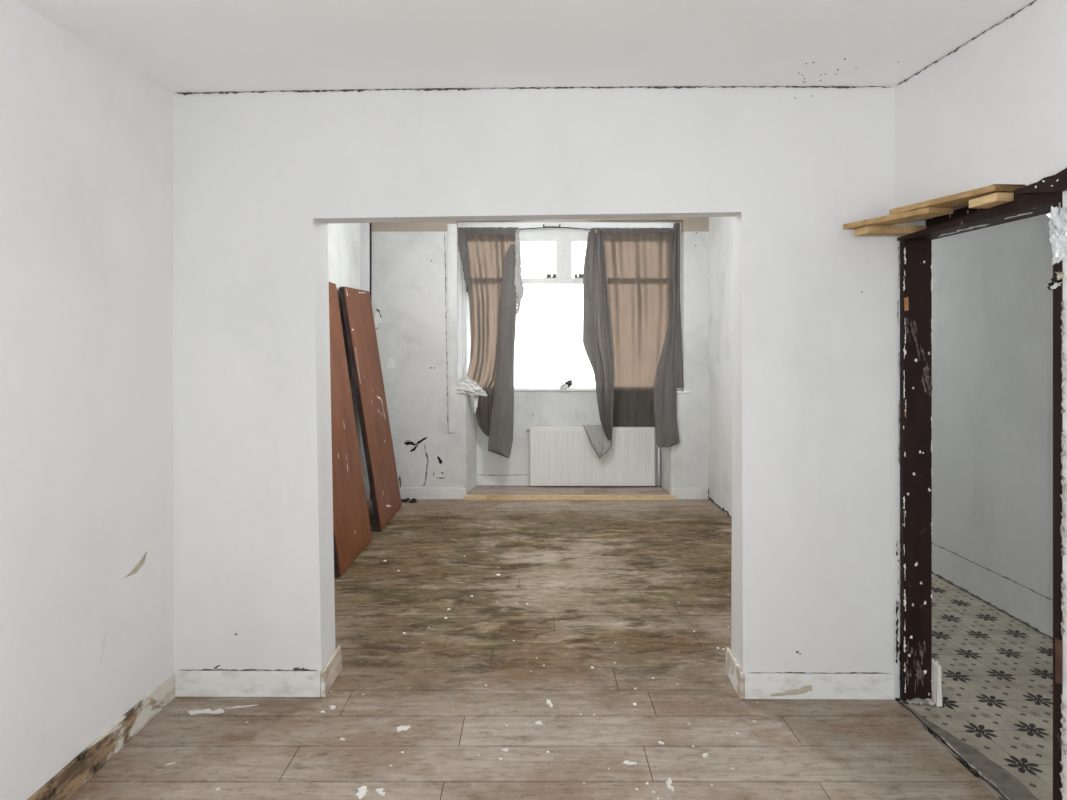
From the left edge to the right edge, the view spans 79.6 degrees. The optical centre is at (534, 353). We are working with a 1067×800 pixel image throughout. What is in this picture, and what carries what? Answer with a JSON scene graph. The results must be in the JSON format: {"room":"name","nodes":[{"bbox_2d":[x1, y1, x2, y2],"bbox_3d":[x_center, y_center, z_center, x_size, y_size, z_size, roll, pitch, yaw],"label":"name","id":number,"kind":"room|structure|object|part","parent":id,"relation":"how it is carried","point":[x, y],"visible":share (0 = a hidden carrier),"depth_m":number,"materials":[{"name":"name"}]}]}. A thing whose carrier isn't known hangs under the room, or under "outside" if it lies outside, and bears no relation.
{"room":"living room","nodes":[
{"label":"living room","id":0,"kind":"room"},
{"bbox_2d":[0,0,173,799],"bbox_3d":[-1.551,0.110,1.034,0.123,2.600,3.267,0,0,0],"label":"wall","id":1,"kind":"structure","parent":0,"point":[87,488],"depth_m":2.10,"materials":[{"name":"white paint"}]},
{"bbox_2d":[27,673,174,799],"bbox_3d":[-1.484,1.359,1.024,0.016,0.100,3.209,0,0,0],"label":"baseboard","id":2,"kind":"structure","parent":1,"relation":"attached to","point":[76,773],"depth_m":2.21,"materials":[{"name":"wood"}]},
{"bbox_2d":[328,223,359,449],"bbox_3d":[-1.739,0.020,4.300,0.322,2.780,2.960,0,0,0],"label":"wall","id":3,"kind":"structure","parent":0,"point":[343,238],"depth_m":5.33,"materials":[{"name":"grey paint"}]},
{"bbox_2d":[460,257,470,376],"bbox_3d":[-0.699,-0.469,6.500,0.179,1.588,0.036,0,0,0],"label":"curtain","id":4,"kind":"object","parent":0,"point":[465,332],"visible":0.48,"depth_m":6.50,"materials":[{"name":"white fabric"}]},
{"bbox_2d":[17,0,1033,92],"bbox_3d":[0.002,-1.135,1.050,3.188,0.230,3.300,0,0,0],"label":"ceiling","id":5,"kind":"structure","parent":0,"point":[184,46],"depth_m":2.15,"materials":[{"name":"paint"}]},
{"bbox_2d":[371,217,708,498],"bbox_3d":[-0.085,0.020,6.427,3.630,2.780,0.426,0,0,0],"label":"wall","id":6,"kind":"structure","parent":0,"point":[409,301],"depth_m":6.22,"materials":[{"name":"paint"}]},
{"bbox_2d":[360,223,369,499],"bbox_3d":[-1.655,0.020,6.202,0.100,2.780,0.035,0,0,0],"label":"trim","id":7,"kind":"structure","parent":6,"relation":"attached to","point":[364,227],"depth_m":6.19,"materials":[{"name":"white paint"}]},
{"bbox_2d":[370,223,371,498],"bbox_3d":[-1.593,0.020,6.210,0.016,2.780,0.015,0,0,0],"label":"pipe","id":8,"kind":"object","parent":6,"relation":"attached to","point":[370,223],"visible":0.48,"depth_m":6.20,"materials":[{"name":"black metal"}]},
{"bbox_2d":[399,488,465,498],"bbox_3d":[-1.136,1.355,6.215,0.928,0.108,0.010,0,0,0],"label":"baseboard","id":9,"kind":"structure","parent":6,"relation":"attached to","point":[417,493],"depth_m":6.21,"materials":[{"name":"grey paint"}]},
{"bbox_2d":[447,224,456,431],"bbox_3d":[-0.804,-0.253,6.217,0.092,2.022,0.006,0,0,0],"label":"trim","id":10,"kind":"structure","parent":6,"relation":"attached to","point":[451,228],"depth_m":6.21,"materials":[{"name":"grey paint"}]},
{"bbox_2d":[464,495,675,499],"bbox_3d":[0.338,1.383,6.166,2.035,0.051,0.016,0,0,0],"label":"trim","id":11,"kind":"structure","parent":6,"relation":"attached to","point":[466,497],"depth_m":6.16,"materials":[{"name":"brown wood"}]},
{"bbox_2d":[677,390,690,392],"bbox_3d":[1.410,0.370,6.414,0.210,0.019,0.412,0,0,0],"label":"trim","id":12,"kind":"structure","parent":6,"relation":"attached to","point":[678,391],"depth_m":6.21,"materials":[{"name":"white paint"}]},
{"bbox_2d":[672,488,707,498],"bbox_3d":[1.502,1.355,6.215,0.351,0.108,0.010,0,0,0],"label":"baseboard","id":13,"kind":"structure","parent":6,"relation":"attached to","point":[681,493],"depth_m":6.21,"materials":[{"name":"grey paint"}]},
{"bbox_3d":[-0.705,0.370,6.414,0.131,0.019,0.412,0,0,0],"label":"trim","id":14,"kind":"structure","parent":6,"relation":"attached to","visible":0},
{"bbox_2d":[457,377,486,412],"bbox_3d":[-0.610,0.397,6.211,0.303,0.360,0.061,0,0,0],"label":"draped cloth","id":15,"kind":"object","parent":14,"relation":"on","point":[466,385],"visible":1,"depth_m":6.20,"materials":[{"name":"white fabric"}]},
{"bbox_2d":[173,58,924,697],"bbox_3d":[-0.083,-0.030,2.584,3.635,2.880,0.514,0,0,0],"label":"wall","id":16,"kind":"structure","parent":0,"point":[260,178],"depth_m":2.64,"materials":[{"name":"paint"}]},
{"bbox_2d":[173,670,320,696],"bbox_3d":[-1.185,1.358,2.636,0.608,0.102,0.016,0,0,0],"label":"baseboard","id":17,"kind":"structure","parent":16,"relation":"attached to","point":[194,683],"depth_m":2.63,"materials":[{"name":"white wood"}]},
{"bbox_2d":[321,646,341,696],"bbox_3d":[-0.872,1.357,2.746,0.018,0.104,0.241,0,0,-1],"label":"baseboard opening","id":18,"kind":"structure","parent":16,"relation":"attached to","point":[333,667],"depth_m":2.72,"materials":[{"name":"beige wood"}]},
{"bbox_2d":[725,647,743,698],"bbox_3d":[0.850,1.357,2.732,0.018,0.104,0.242,0,0,2],"label":"baseboard opening","id":19,"kind":"structure","parent":16,"relation":"attached to","point":[733,670],"depth_m":2.70,"materials":[{"name":"white wood"}]},
{"bbox_2d":[744,673,894,699],"bbox_3d":[1.162,1.359,2.617,0.612,0.100,0.016,0,0,0],"label":"baseboard","id":20,"kind":"structure","parent":16,"relation":"attached to","point":[859,686],"depth_m":2.61,"materials":[{"name":"white wood"}]},
{"bbox_2d":[68,499,1052,799],"bbox_3d":[0.370,1.433,3.150,4.440,0.054,7.500,0,0,0],"label":"floor","id":21,"kind":"structure","parent":0,"point":[591,575],"depth_m":2.60,"materials":[{"name":"brown wood"}]},
{"bbox_2d":[329,282,371,576],"bbox_3d":[-1.382,0.438,4.430,0.320,1.931,0.800,0,0,0],"label":"door leaf","id":22,"kind":"structure","parent":21,"relation":"on","point":[351,523],"depth_m":4.51,"materials":[{"name":"brown wood"}]},
{"bbox_2d":[339,286,401,531],"bbox_3d":[-1.389,0.415,5.480,0.353,1.979,0.841,0,0,0],"label":"door leaf","id":23,"kind":"structure","parent":21,"relation":"on","point":[356,303],"depth_m":5.34,"materials":[{"name":"brown wood"}]},
{"bbox_2d":[401,498,416,502],"bbox_3d":[-1.212,1.403,6.119,0.184,0.032,0.147,0,0,0],"label":"rubble","id":24,"kind":"object","parent":21,"relation":"on","point":[413,500],"visible":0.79,"depth_m":6.08,"materials":[{"name":"black"}]},
{"bbox_2d":[906,698,935,705],"bbox_3d":[1.556,1.401,2.583,0.113,0.019,0.043,0,0,0],"label":"rubble","id":25,"kind":"object","parent":21,"relation":"on","point":[929,701],"visible":1,"depth_m":2.58,"materials":[{"name":"paint"}]},
{"bbox_2d":[932,658,942,706],"bbox_3d":[1.619,1.324,2.587,0.024,0.172,0.055,0,0,0],"label":"baseboard","id":26,"kind":"structure","parent":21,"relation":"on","point":[936,668],"depth_m":2.57,"materials":[{"name":"white wood"}]},
{"bbox_2d":[477,391,657,475],"bbox_3d":[0.340,0.895,6.703,2.210,1.030,0.194,0,0,0],"label":"wall","id":27,"kind":"structure","parent":0,"point":[531,408],"depth_m":6.62,"materials":[{"name":"grey paint"}]},
{"bbox_2d":[476,476,657,485],"bbox_3d":[0.343,1.309,6.614,1.895,0.100,0.012,0,0,0],"label":"baseboard","id":28,"kind":"structure","parent":27,"relation":"attached to","point":[480,480],"depth_m":6.61,"materials":[{"name":"grey paint"}]},
{"bbox_2d":[527,427,659,486],"bbox_3d":[0.596,1.054,6.567,1.363,0.611,0.105,0,0,0],"label":"radiator","id":29,"kind":"object","parent":27,"relation":"attached to","point":[559,456],"visible":0.93,"depth_m":6.52,"materials":[{"name":"metal"}]},
{"bbox_2d":[466,486,670,494],"bbox_3d":[0.325,1.385,6.398,1.977,0.049,0.443,0,0,0],"label":"floor","id":30,"kind":"structure","parent":0,"point":[477,490],"depth_m":6.38,"materials":[{"name":"brown wood"}]},
{"bbox_2d":[458,222,680,228],"bbox_3d":[0.350,-1.327,6.620,2.500,0.045,0.560,0,0,0],"label":"ceiling","id":31,"kind":"structure","parent":0,"point":[520,225],"depth_m":6.45,"materials":[{"name":"white paint"}]},
{"bbox_2d":[458,223,680,389],"bbox_3d":[0.340,0.050,6.580,2.410,2.720,0.480,0,0,0],"label":"wall","id":32,"kind":"structure","parent":0,"point":[680,223],"depth_m":6.40,"materials":[{"name":"white paint"}]},
{"bbox_2d":[519,224,589,229],"bbox_3d":[0.353,-1.277,6.455,2.382,0.060,0.030,0,0,0],"label":"wire","id":33,"kind":"object","parent":32,"relation":"attached to","point":[543,224],"visible":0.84,"depth_m":6.46,"materials":[{"name":"black metal"}]},
{"bbox_2d":[458,227,523,457],"bbox_3d":[-0.451,-0.119,6.371,0.694,2.292,0.170,0,0,0],"label":"curtain","id":34,"kind":"object","parent":33,"relation":"hanging from","point":[490,256],"visible":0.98,"depth_m":6.38,"materials":[{"name":"grey fabric"}]},
{"bbox_3d":[-0.476,-0.204,6.416,0.631,2.103,0.081,0,0,0],"label":"panel","id":35,"kind":"part","parent":34,"relation":"part of","materials":[{"name":"beige fabric"}]},
{"bbox_2d":[583,223,683,457],"bbox_3d":[0.970,-0.143,6.383,0.995,2.372,0.432,0,0,0],"label":"curtain","id":36,"kind":"object","parent":33,"relation":"hanging from","point":[632,330],"visible":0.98,"depth_m":6.41,"materials":[{"name":"grey fabric"}]},
{"bbox_3d":[1.009,-0.232,6.484,0.853,2.031,0.231,0,0,0],"label":"panel","id":37,"kind":"part","parent":36,"relation":"part of","materials":[{"name":"beige fabric"}]},
{"bbox_2d":[514,229,595,390],"bbox_3d":[0.340,-0.464,6.678,2.210,1.692,0.145,0,0,0],"label":"window","id":38,"kind":"structure","parent":32,"relation":"in","point":[563,238],"depth_m":6.68,"materials":[{"name":"white paint"}]},
{"bbox_3d":[0.340,0.371,6.647,2.210,0.022,0.085,0,0,0],"label":"sill","id":39,"kind":"part","parent":38,"relation":"part of","materials":[{"name":"white paint"}]},
{"bbox_2d":[559,380,572,391],"bbox_3d":[0.321,0.325,6.598,0.137,0.126,0.032,0,0,0],"label":"scrap","id":40,"kind":"object","parent":38,"relation":"on","point":[563,387],"visible":1,"depth_m":6.59,"materials":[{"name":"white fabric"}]},
{"bbox_2d":[709,217,732,517],"bbox_3d":[1.711,0.032,4.857,0.049,2.805,4.085,0,0,0],"label":"wall","id":41,"kind":"structure","parent":0,"point":[720,228],"depth_m":5.80,"materials":[{"name":"grey paint"}]},
{"bbox_2d":[895,0,1066,799],"bbox_3d":[1.537,0.060,1.030,0.137,2.700,3.260,0,0,0],"label":"wall","id":42,"kind":"structure","parent":0,"point":[992,110],"depth_m":2.03,"materials":[{"name":"white paint"}]},
{"bbox_2d":[901,703,1038,799],"bbox_3d":[1.535,1.408,1.890,0.127,0.012,1.380,0,0,0],"label":"threshold","id":43,"kind":"object","parent":42,"relation":"attached to","point":[1001,780],"depth_m":2.18,"materials":[{"name":"paint"}]},
{"bbox_2d":[897,168,1066,799],"bbox_3d":[1.532,0.431,2.091,0.162,1.955,1.061,0,0,0],"label":"door frame","id":44,"kind":"structure","parent":42,"relation":"in","point":[1036,199],"depth_m":2.60,"materials":[{"name":"brown paint"}]},
{"bbox_2d":[855,225,926,235],"bbox_3d":[1.410,-0.488,2.541,0.243,0.029,0.076,0,0,0],"label":"block","id":45,"kind":"object","parent":44,"relation":"on","point":[871,230],"visible":0.81,"depth_m":2.50,"materials":[{"name":"brown wood"}]},
{"bbox_2d":[843,207,952,229],"bbox_3d":[1.374,-0.514,2.442,0.097,0.020,0.375,0,0,-27],"label":"board","id":46,"kind":"object","parent":45,"relation":"on","point":[928,212],"visible":0.89,"depth_m":2.38,"materials":[{"name":"brown wood"}]},
{"bbox_2d":[889,185,1024,214],"bbox_3d":[1.464,-0.535,2.243,0.110,0.020,0.412,0,0,-21],"label":"board","id":47,"kind":"object","parent":46,"relation":"on","point":[959,199],"visible":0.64,"depth_m":2.19,"materials":[{"name":"brown wood"}]},
{"bbox_2d":[969,193,1013,208],"bbox_3d":[1.505,-0.489,2.048,0.171,0.027,0.102,0,0,-4],"label":"block","id":48,"kind":"object","parent":44,"relation":"on","point":[995,199],"visible":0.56,"depth_m":2.02,"materials":[{"name":"brown wood"}]},
{"bbox_2d":[1047,271,1064,290],"bbox_3d":[1.443,-0.203,1.775,0.059,0.055,0.025,0,0,-27],"label":"lining","id":49,"kind":"object","parent":44,"relation":"hanging from","point":[1055,283],"visible":1,"depth_m":1.77,"materials":[{"name":"white"}]},
{"bbox_2d":[1046,203,1066,264],"bbox_3d":[1.443,-0.327,1.756,0.073,0.170,0.032,0,0,0],"label":"strip","id":50,"kind":"object","parent":44,"relation":"hanging from","point":[1058,216],"visible":1,"depth_m":1.76,"materials":[{"name":"paper"}]},
{"bbox_3d":[1.469,0.864,1.795,0.004,0.125,0.022,0,0,0],"label":"strike plate","id":51,"kind":"part","parent":44,"relation":"part of","materials":[{"name":"metal"}]},
{"bbox_2d":[932,214,1052,598],"bbox_3d":[2.620,0.035,3.200,0.100,2.750,7.400,0,0,0],"label":"wall","id":52,"kind":"structure","parent":0,"point":[992,301],"depth_m":3.56,"materials":[{"name":"grey paint"}]},
{"bbox_2d":[932,542,1052,639],"bbox_3d":[2.563,1.315,3.200,0.015,0.205,7.400,0,0,0],"label":"baseboard","id":53,"kind":"structure","parent":52,"relation":"attached to","point":[1034,609],"depth_m":3.55,"materials":[{"name":"grey paint"}]}
]}

